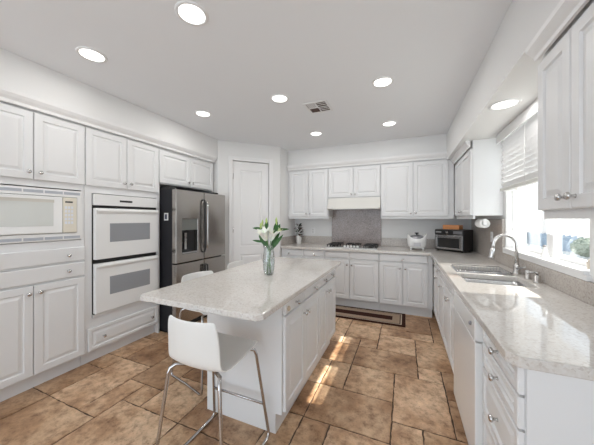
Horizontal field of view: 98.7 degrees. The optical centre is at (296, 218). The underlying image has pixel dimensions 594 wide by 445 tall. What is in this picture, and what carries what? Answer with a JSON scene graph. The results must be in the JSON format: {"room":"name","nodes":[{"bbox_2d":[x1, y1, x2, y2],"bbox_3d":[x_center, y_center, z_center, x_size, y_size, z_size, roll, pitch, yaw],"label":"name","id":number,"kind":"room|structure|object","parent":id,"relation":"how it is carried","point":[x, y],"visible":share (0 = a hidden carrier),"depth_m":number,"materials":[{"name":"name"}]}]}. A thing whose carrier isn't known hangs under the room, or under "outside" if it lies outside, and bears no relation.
{"room":"kitchen","nodes":[
{"label":"kitchen","id":0,"kind":"room"},
{"bbox_2d":[0,48,217,156],"bbox_3d":[-2.644,-1.090,1.419,0.645,0.270,5.760,0,0,23],"label":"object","id":1,"kind":"structure","parent":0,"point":[18,73],"depth_m":2.33,"materials":[{"name":"white paint"}]},
{"bbox_2d":[213,157,217,192],"bbox_3d":[-1.504,0.075,4.123,0.645,2.600,0.100,0,0,23],"label":"wall","id":2,"kind":"structure","parent":0,"point":[215,165],"depth_m":3.97,"materials":[{"name":"white paint"}]},
{"bbox_2d":[0,306,467,444],"bbox_3d":[-0.682,1.435,1.438,4.645,0.120,7.320,0,0,23],"label":"floor","id":3,"kind":"structure","parent":0,"point":[40,419],"depth_m":1.92,"materials":[{"name":"brown tile"}]},
{"bbox_2d":[0,101,84,401],"bbox_3d":[-2.348,0.225,2.133,0.628,2.300,0.707,0,0,23],"label":"pantry cabinet","id":4,"kind":"object","parent":3,"relation":"on","point":[42,284],"visible":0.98,"depth_m":2.06,"materials":[{"name":"white wood"}]},
{"bbox_2d":[0,185,81,243],"bbox_3d":[-2.290,-0.033,2.109,0.444,0.435,0.661,0,0,23],"label":"microwave","id":5,"kind":"object","parent":4,"relation":"in","point":[28,213],"visible":1,"depth_m":2.05,"materials":[{"name":"white plastic"}]},
{"bbox_2d":[80,125,158,365],"bbox_3d":[-2.061,0.225,2.814,0.628,2.300,0.762,0,0,23],"label":"tall cabinet","id":6,"kind":"object","parent":3,"relation":"on","point":[118,165],"visible":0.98,"depth_m":2.60,"materials":[{"name":"white wood"}]},
{"bbox_2d":[92,194,158,317],"bbox_3d":[-2.015,0.350,2.816,0.560,1.180,0.674,0,0,23],"label":"wall oven","id":7,"kind":"object","parent":6,"relation":"in","point":[124,228],"visible":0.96,"depth_m":2.63,"materials":[{"name":"white metal"}]},
{"bbox_2d":[154,147,212,332],"bbox_3d":[-1.725,0.225,3.609,0.628,2.300,0.955,0,0,23],"label":"upper cabinet","id":8,"kind":"object","parent":3,"relation":"on","point":[180,171],"visible":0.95,"depth_m":3.39,"materials":[{"name":"white wood"}]},
{"bbox_2d":[0,85,216,162],"bbox_3d":[-1.865,-0.907,2.490,0.048,0.094,3.140,0,0,23],"label":"trim","id":9,"kind":"structure","parent":8,"relation":"attached to","point":[8,95],"depth_m":2.35,"materials":[{"name":"white paint"}]},
{"bbox_2d":[170,271,212,395],"bbox_3d":[-0.776,0.940,2.269,0.472,0.868,0.483,0,0,39],"label":"bar stool","id":10,"kind":"object","parent":3,"relation":"on","point":[190,276],"visible":0.18,"depth_m":2.22,"materials":[{"name":"white plastic"},{"name":"chrome"}]},
{"bbox_2d":[159,186,224,332],"bbox_3d":[-1.569,0.492,3.543,0.796,1.765,0.890,0,0,23],"label":"refrigerator","id":11,"kind":"object","parent":3,"relation":"on","point":[192,238],"visible":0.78,"depth_m":3.15,"materials":[{"name":"silver metal"}]},
{"bbox_2d":[155,315,269,444],"bbox_3d":[-0.464,0.940,1.474,0.483,0.868,0.472,0,0,23],"label":"bar stool","id":12,"kind":"object","parent":3,"relation":"on","point":[197,345],"visible":1,"depth_m":1.30,"materials":[{"name":"white plastic"},{"name":"chrome"}]},
{"bbox_2d":[227,261,243,268],"bbox_3d":[-0.534,0.940,2.906,0.472,0.868,0.483,0,0,21],"label":"bar stool","id":13,"kind":"object","parent":3,"relation":"on","point":[236,263],"visible":0.16,"depth_m":3.02,"materials":[{"name":"white plastic"}]},
{"bbox_2d":[140,257,340,433],"bbox_3d":[-0.240,0.918,2.166,0.865,0.914,1.715,0,0,23],"label":"kitchen island","id":14,"kind":"object","parent":3,"relation":"on","point":[290,311],"visible":0.98,"depth_m":1.72,"materials":[{"name":"white"}]},
{"bbox_2d":[263,245,274,273],"bbox_3d":[-0.232,0.339,2.100,0.099,0.245,0.099,0,0,42],"label":"vase","id":15,"kind":"object","parent":14,"relation":"on","point":[263,245],"visible":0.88,"depth_m":2.10,"materials":[{"name":"clear glass"}]},
{"bbox_2d":[253,218,269,269],"bbox_3d":[-0.295,0.217,2.105,0.151,0.452,0.050,0,0,-2],"label":"lily","id":16,"kind":"object","parent":15,"relation":"in","point":[266,220],"visible":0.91,"depth_m":2.11,"materials":[{"name":"green plant"}]},
{"bbox_2d":[256,227,268,269],"bbox_3d":[-0.275,0.253,2.070,0.103,0.381,0.164,0,0,2],"label":"lily","id":17,"kind":"object","parent":15,"relation":"in","point":[263,233],"visible":0.97,"depth_m":2.08,"materials":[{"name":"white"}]},
{"bbox_2d":[268,227,282,272],"bbox_3d":[-0.183,0.254,2.077,0.108,0.378,0.143,0,0,23],"label":"lily","id":18,"kind":"object","parent":15,"relation":"in","point":[274,241],"visible":0.98,"depth_m":2.10,"materials":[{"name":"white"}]},
{"bbox_2d":[267,217,287,272],"bbox_3d":[-0.154,0.215,2.099,0.177,0.458,0.060,0,0,7],"label":"lily","id":19,"kind":"object","parent":15,"relation":"in","point":[276,226],"visible":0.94,"depth_m":2.10,"materials":[{"name":"green"}]},
{"bbox_2d":[282,248,324,259],"bbox_3d":[0.194,0.938,4.473,0.772,0.874,0.618,0,0,23],"label":"base cabinet","id":20,"kind":"object","parent":3,"relation":"on","point":[289,253],"visible":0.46,"depth_m":4.21,"materials":[{"name":"white wood"}]},
{"bbox_2d":[325,250,378,309],"bbox_3d":[0.931,0.938,4.162,0.822,0.874,0.618,0,0,23],"label":"base cabinet","id":21,"kind":"object","parent":3,"relation":"on","point":[357,276],"visible":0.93,"depth_m":3.88,"materials":[{"name":"white wood"}]},
{"bbox_2d":[335,305,405,327],"bbox_3d":[0.836,1.369,3.704,1.362,0.010,0.475,0,0,23],"label":"rug","id":22,"kind":"object","parent":3,"relation":"on","point":[354,313],"visible":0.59,"depth_m":3.60,"materials":[{"name":"fabric"}]},
{"bbox_2d":[379,253,432,317],"bbox_3d":[1.635,0.938,3.865,0.700,0.874,0.618,0,0,23],"label":"base cabinet","id":23,"kind":"object","parent":3,"relation":"on","point":[405,281],"visible":1,"depth_m":3.61,"materials":[{"name":"white wood"}]},
{"bbox_2d":[432,261,437,322],"bbox_3d":[2.009,0.938,3.131,0.618,0.874,0.500,0,0,23],"label":"base cabinet","id":24,"kind":"object","parent":3,"relation":"on","point":[434,263],"visible":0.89,"depth_m":3.13,"materials":[{"name":"white wood"}]},
{"bbox_2d":[436,267,442,335],"bbox_3d":[1.831,0.938,2.708,0.618,0.874,0.410,0,0,23],"label":"base cabinet","id":25,"kind":"object","parent":3,"relation":"on","point":[438,270],"visible":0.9,"depth_m":2.76,"materials":[{"name":"white wood"}]},
{"bbox_2d":[442,272,453,373],"bbox_3d":[1.582,0.938,2.137,0.603,0.874,0.828,0,0,23],"label":"base cabinet","id":26,"kind":"object","parent":3,"relation":"on","point":[447,288],"visible":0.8,"depth_m":2.25,"materials":[{"name":"white wood"}]},
{"bbox_2d":[453,289,483,444],"bbox_3d":[1.281,0.941,1.471,0.586,0.868,0.618,0,0,23],"label":"dishwasher","id":27,"kind":"object","parent":3,"relation":"on","point":[468,333],"visible":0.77,"depth_m":1.43,"materials":[{"name":"white metal"}]},
{"bbox_2d":[483,330,593,444],"bbox_3d":[1.099,0.938,0.965,0.624,0.874,0.444,0,0,23],"label":"base cabinet","id":28,"kind":"object","parent":3,"relation":"on","point":[504,383],"depth_m":0.86,"materials":[{"name":"white wood"}]},
{"bbox_2d":[280,243,593,380],"bbox_3d":[0.619,0.481,2.775,2.884,0.040,3.444,0,0,23],"label":"countertop","id":29,"kind":"structure","parent":28,"relation":"on","point":[541,327],"depth_m":1.24,"materials":[{"name":"stone"}]},
{"bbox_2d":[294,223,302,243],"bbox_3d":[0.031,0.270,4.722,0.216,0.382,0.200,0,0,23],"label":"potted plant","id":30,"kind":"object","parent":29,"relation":"on","point":[298,237],"visible":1,"depth_m":4.68,"materials":[{"name":"green plant"}]},
{"bbox_2d":[326,242,379,249],"bbox_3d":[0.913,0.433,4.173,0.800,0.054,0.430,0,0,23],"label":"cooktop","id":31,"kind":"object","parent":29,"relation":"in","point":[333,244],"visible":1,"depth_m":4.11,"materials":[{"name":"grey metal"}]},
{"bbox_2d":[407,232,426,249],"bbox_3d":[1.801,0.333,3.835,0.272,0.256,0.275,0,0,23],"label":"rice cooker","id":32,"kind":"object","parent":29,"relation":"on","point":[416,241],"visible":1,"depth_m":3.74,"materials":[{"name":"white plastic"}]},
{"bbox_2d":[435,229,472,252],"bbox_3d":[2.223,0.306,3.643,0.300,0.310,0.395,0,0,-29],"label":"toaster oven","id":33,"kind":"object","parent":29,"relation":"on","point":[461,241],"visible":0.99,"depth_m":3.53,"materials":[{"name":"black metal"}]},
{"bbox_2d":[443,225,462,229],"bbox_3d":[2.233,0.119,3.659,0.100,0.062,0.230,0,0,-29],"label":"wooden box","id":34,"kind":"object","parent":33,"relation":"on","point":[456,227],"visible":0.94,"depth_m":3.59,"materials":[{"name":"orange wood"}]},
{"bbox_2d":[454,269,526,286],"bbox_3d":[1.576,0.596,2.130,0.438,0.190,0.778,0,0,23],"label":"sink","id":35,"kind":"object","parent":29,"relation":"in","point":[486,281],"visible":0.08,"depth_m":2.11,"materials":[{"name":"silver metal"}]},
{"bbox_2d":[452,264,512,275],"bbox_3d":[1.648,0.502,2.306,0.390,0.111,0.338,0,0,23],"label":"dish rack","id":36,"kind":"object","parent":35,"relation":"in","point":[487,272],"visible":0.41,"depth_m":2.29,"materials":[{"name":"silver metal"}]},
{"bbox_2d":[488,233,526,273],"bbox_3d":[1.753,0.293,2.133,0.231,0.336,0.167,0,0,23],"label":"faucet","id":37,"kind":"object","parent":29,"relation":"on","point":[516,268],"visible":1,"depth_m":2.15,"materials":[{"name":"silver metal"}]},
{"bbox_2d":[524,270,531,279],"bbox_3d":[1.771,0.427,1.956,0.044,0.068,0.043,0,0,23],"label":"air gap cap","id":38,"kind":"object","parent":29,"relation":"on","point":[527,276],"visible":1,"depth_m":1.94,"materials":[{"name":"silver metal"}]},
{"bbox_2d":[526,271,541,282],"bbox_3d":[1.715,0.422,1.849,0.090,0.078,0.047,0,0,23],"label":"soap dispenser","id":39,"kind":"object","parent":29,"relation":"on","point":[537,278],"visible":1,"depth_m":1.83,"materials":[{"name":"silver metal"}]},
{"bbox_2d":[218,140,279,269],"bbox_3d":[-0.776,0.075,4.189,1.012,2.600,0.100,0,0,-22],"label":"wall","id":40,"kind":"structure","parent":0,"point":[226,149],"depth_m":4.11,"materials":[{"name":"white paint"}]},
{"bbox_2d":[233,161,267,263],"bbox_3d":[-0.745,0.224,4.137,0.587,2.282,0.110,0,0,-22],"label":"door","id":41,"kind":"structure","parent":40,"relation":"in","point":[250,180],"depth_m":4.15,"materials":[{"name":"white paint"}]},
{"bbox_2d":[229,156,272,262],"bbox_3d":[-0.741,0.193,4.139,0.720,2.365,0.019,0,0,-22],"label":"trim","id":42,"kind":"structure","parent":40,"relation":"attached to","point":[231,158],"depth_m":4.04,"materials":[{"name":"white paint"}]},
{"bbox_2d":[0,0,511,150],"bbox_3d":[-0.682,-1.285,1.438,4.645,0.120,7.320,0,0,23],"label":"ceiling","id":43,"kind":"structure","parent":0,"point":[229,67],"depth_m":1.93,"materials":[{"name":"white paint"}]},
{"bbox_2d":[75,46,107,62],"bbox_3d":[-1.530,-1.220,1.904,0.190,0.009,0.190,0,0,23],"label":"recessed light","id":44,"kind":"object","parent":43,"relation":"in","point":[88,53],"visible":1,"depth_m":1.89,"materials":[{"name":"white paint"}]},
{"bbox_2d":[174,0,208,25],"bbox_3d":[-0.627,-1.220,1.523,0.190,0.009,0.190,0,0,23],"label":"recessed light","id":45,"kind":"object","parent":43,"relation":"in","point":[192,13],"visible":1,"depth_m":1.51,"materials":[{"name":"white paint"}]},
{"bbox_2d":[194,110,211,116],"bbox_3d":[-1.093,-1.220,2.968,0.190,0.009,0.190,0,0,23],"label":"recessed light","id":46,"kind":"object","parent":43,"relation":"in","point":[201,113],"visible":1,"depth_m":2.95,"materials":[{"name":"white paint"}]},
{"bbox_2d":[270,94,288,102],"bbox_3d":[-0.177,-1.220,2.592,0.190,0.009,0.190,0,0,23],"label":"recessed light","id":47,"kind":"object","parent":43,"relation":"in","point":[278,98],"visible":1,"depth_m":2.58,"materials":[{"name":"white paint"}]},
{"bbox_2d":[309,131,322,135],"bbox_3d":[0.274,-1.220,3.661,0.190,0.009,0.190,0,0,23],"label":"recessed light","id":48,"kind":"object","parent":43,"relation":"in","point":[314,133],"visible":1,"depth_m":3.64,"materials":[{"name":"white paint"}]},
{"bbox_2d":[303,100,332,113],"bbox_3d":[0.234,-1.221,2.794,0.260,0.008,0.280,0,0,23],"label":"ceiling vent","id":49,"kind":"object","parent":43,"relation":"in","point":[321,106],"visible":1,"depth_m":2.78,"materials":[{"name":"white metal"}]},
{"bbox_2d":[372,76,393,87],"bbox_3d":[0.766,-1.220,2.281,0.190,0.009,0.190,0,0,23],"label":"recessed light","id":50,"kind":"object","parent":43,"relation":"in","point":[383,81],"visible":1,"depth_m":2.27,"materials":[{"name":"white paint"}]},
{"bbox_2d":[382,121,396,126],"bbox_3d":[1.186,-1.220,3.277,0.190,0.009,0.190,0,0,23],"label":"recessed light","id":51,"kind":"object","parent":43,"relation":"in","point":[387,123],"visible":1,"depth_m":3.26,"materials":[{"name":"white paint"}]},
{"bbox_2d":[280,147,294,256],"bbox_3d":[-0.207,0.075,4.656,0.100,2.600,0.620,0,0,23],"label":"wall","id":52,"kind":"structure","parent":0,"point":[285,222],"depth_m":4.50,"materials":[{"name":"white paint"}]},
{"bbox_2d":[281,235,295,245],"bbox_3d":[-0.153,0.390,4.633,0.019,0.140,0.620,0,0,23],"label":"trim","id":53,"kind":"structure","parent":52,"relation":"attached to","point":[290,239],"depth_m":4.57,"materials":[{"name":"stone"}]},
{"bbox_2d":[295,164,470,305],"bbox_3d":[0.691,0.075,4.695,4.245,2.600,0.150,0,0,23],"label":"wall","id":54,"kind":"structure","parent":0,"point":[390,228],"depth_m":4.18,"materials":[{"name":"white paint"}]},
{"bbox_2d":[288,168,332,218],"bbox_3d":[0.238,-0.476,4.606,0.750,0.953,0.358,0,0,23],"label":"upper cabinet","id":55,"kind":"object","parent":54,"relation":"attached to","point":[308,190],"visible":0.99,"depth_m":4.47,"materials":[{"name":"white wood"}]},
{"bbox_2d":[295,236,331,243],"bbox_3d":[0.303,0.390,4.766,0.715,0.140,0.022,0,0,23],"label":"trim","id":56,"kind":"structure","parent":54,"relation":"attached to","point":[305,239],"depth_m":4.73,"materials":[{"name":"stone"}]},
{"bbox_2d":[329,164,380,198],"bbox_3d":[0.975,-0.649,4.295,0.844,0.608,0.358,0,0,23],"label":"upper cabinet","id":57,"kind":"object","parent":54,"relation":"attached to","point":[363,180],"visible":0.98,"depth_m":4.15,"materials":[{"name":"white wood"}]},
{"bbox_2d":[327,197,380,209],"bbox_3d":[0.969,-0.249,4.280,0.844,0.188,0.400,0,0,23],"label":"range hood","id":58,"kind":"object","parent":57,"relation":"attached to","point":[363,203],"visible":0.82,"depth_m":4.13,"materials":[{"name":"white metal"}]},
{"bbox_2d":[332,209,380,245],"bbox_3d":[1.028,0.151,4.459,0.854,0.620,0.024,0,0,23],"label":"backsplash","id":59,"kind":"structure","parent":54,"relation":"attached to","point":[363,227],"depth_m":4.44,"materials":[{"name":"stone"}]},
{"bbox_2d":[288,134,446,164],"bbox_3d":[1.054,-1.090,4.293,2.507,0.270,0.310,0,0,23],"label":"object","id":60,"kind":"structure","parent":54,"relation":"attached to","point":[431,143],"depth_m":4.06,"materials":[{"name":"white paint"}]},
{"bbox_2d":[382,238,434,247],"bbox_3d":[2.009,0.390,4.046,1.269,0.140,0.022,0,0,23],"label":"trim","id":61,"kind":"structure","parent":54,"relation":"attached to","point":[391,242],"depth_m":4.17,"materials":[{"name":"stone"}]},
{"bbox_2d":[381,159,453,218],"bbox_3d":[1.824,-0.476,3.938,0.993,0.953,0.358,0,0,23],"label":"upper cabinet","id":62,"kind":"object","parent":54,"relation":"attached to","point":[424,189],"visible":0.99,"depth_m":3.79,"materials":[{"name":"white wood"}]},
{"bbox_2d":[287,151,446,170],"bbox_3d":[1.020,-0.907,4.091,2.590,0.094,0.048,0,0,23],"label":"trim","id":63,"kind":"structure","parent":62,"relation":"attached to","point":[435,155],"depth_m":4.02,"materials":[{"name":"white paint"}]},
{"bbox_2d":[451,141,469,163],"bbox_3d":[2.019,-0.804,3.178,0.048,0.070,0.951,0,0,23],"label":"trim","id":64,"kind":"structure","parent":54,"relation":"attached to","point":[465,146],"depth_m":3.06,"materials":[{"name":"white paint"}]},
{"bbox_2d":[512,189,522,248],"bbox_3d":[2.078,0.004,2.407,0.016,0.554,0.230,0,0,23],"label":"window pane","id":65,"kind":"object","parent":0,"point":[517,198],"visible":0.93,"depth_m":2.39,"materials":[{"name":"glass"}]},
{"bbox_2d":[475,186,593,282],"bbox_3d":[1.337,0.075,0.559,0.160,2.600,7.270,0,0,23],"label":"wall","id":66,"kind":"structure","parent":0,"point":[507,195],"depth_m":2.54,"materials":[{"name":"white paint"}]},
{"bbox_2d":[455,138,502,218],"bbox_3d":[2.156,-0.419,3.119,0.315,0.838,0.953,0,0,23],"label":"upper cabinet","id":67,"kind":"object","parent":66,"relation":"attached to","point":[478,172],"visible":1,"depth_m":2.70,"materials":[{"name":"white wood"}]},
{"bbox_2d":[475,219,489,227],"bbox_3d":[2.033,0.049,2.800,0.096,0.098,0.232,0,0,23],"label":"paper towel holder","id":68,"kind":"object","parent":67,"relation":"attached to","point":[482,223],"visible":1,"depth_m":2.72,"materials":[{"name":"white"}]},
{"bbox_2d":[447,0,559,163],"bbox_3d":[1.060,-1.032,0.595,0.378,0.385,7.120,0,0,23],"label":"soffit","id":69,"kind":"structure","parent":66,"relation":"attached to","point":[506,71],"depth_m":1.69,"materials":[{"name":"white paint"}]},
{"bbox_2d":[488,98,521,109],"bbox_3d":[1.519,-0.836,1.866,0.190,0.009,0.190,0,0,23],"label":"recessed light","id":70,"kind":"object","parent":69,"relation":"in","point":[506,103],"visible":1,"depth_m":1.86,"materials":[{"name":"white paint"}]},
{"bbox_2d":[496,98,537,191],"bbox_3d":[1.800,-0.553,1.979,0.082,0.567,1.225,0,0,23],"label":"window blind","id":71,"kind":"object","parent":66,"relation":"attached to","point":[519,138],"visible":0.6,"depth_m":2.10,"materials":[{"name":"white paint"}]},
{"bbox_2d":[471,219,593,305],"bbox_3d":[1.939,0.232,2.220,0.021,0.458,3.398,0,0,23],"label":"backsplash","id":72,"kind":"structure","parent":66,"relation":"attached to","point":[583,290],"depth_m":2.06,"materials":[{"name":"stone"}]},
{"bbox_2d":[503,248,591,281],"bbox_3d":[1.870,0.299,1.963,0.108,0.022,1.250,0,0,23],"label":"trim","id":73,"kind":"structure","parent":66,"relation":"attached to","point":[577,268],"depth_m":1.72,"materials":[{"name":"white paint"}]},
{"bbox_2d":[540,245,548,257],"bbox_3d":[1.832,0.240,1.887,0.052,0.094,0.052,0,0,23],"label":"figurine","id":74,"kind":"object","parent":73,"relation":"on","point":[544,254],"visible":1,"depth_m":1.88,"materials":[{"name":"white ceramic"}]},
{"bbox_2d":[586,259,589,268],"bbox_3d":[1.685,0.260,1.460,0.036,0.055,0.036,0,0,23],"label":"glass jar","id":75,"kind":"object","parent":73,"relation":"on","point":[588,261],"visible":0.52,"depth_m":1.46,"materials":[{"name":"beige"}]},
{"bbox_2d":[516,186,587,265],"bbox_3d":[1.943,-0.265,1.932,0.050,1.150,1.250,0,0,23],"label":"window","id":76,"kind":"structure","parent":66,"relation":"in","point":[554,242],"depth_m":1.88,"materials":[{"name":"white paint"}]},
{"bbox_2d":[538,0,593,218],"bbox_3d":[1.065,-0.419,0.595,0.365,0.838,1.300,0,0,23],"label":"upper cabinet","id":77,"kind":"object","parent":66,"relation":"attached to","point":[566,70],"visible":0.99,"depth_m":1.01,"materials":[{"name":"white wood"}]},
{"bbox_2d":[525,0,588,61],"bbox_3d":[0.904,-0.804,0.663,0.048,0.070,1.300,0,0,23],"label":"trim","id":78,"kind":"structure","parent":77,"relation":"attached to","point":[564,13],"depth_m":1.06,"materials":[{"name":"white paint"}]},
{"bbox_2d":[523,185,589,237],"bbox_3d":[1.841,-0.079,1.845,0.016,0.389,0.970,0,0,23],"label":"sheer curtain","id":79,"kind":"object","parent":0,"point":[534,221],"visible":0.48,"depth_m":1.96,"materials":[{"name":"fabric"}]},
{"label":"outside","id":80,"kind":"structure","parent":0,"visible":0},
{"bbox_2d":[526,244,589,259],"bbox_3d":[22.837,1.600,1.224,38.865,0.150,60.000,0,0,23],"label":"ground","id":81,"kind":"structure","parent":80,"point":[571,254],"depth_m":11.21,"materials":[{"name":"grey"}]},
{"bbox_2d":[526,231,583,252],"bbox_3d":[13.096,0.945,13.140,0.105,1.160,14.390,0,0,23],"label":"fence","id":82,"kind":"object","parent":81,"relation":"on","point":[538,239],"visible":0.16,"depth_m":13.90,"materials":[{"name":"white"}]},
{"bbox_2d":[570,237,589,257],"bbox_3d":[10.859,1.060,9.527,0.907,0.782,0.924,0,0,23],"label":"shrub","id":83,"kind":"object","parent":81,"relation":"on","point":[580,246],"visible":0.78,"depth_m":9.46,"materials":[{"name":"green plant"}]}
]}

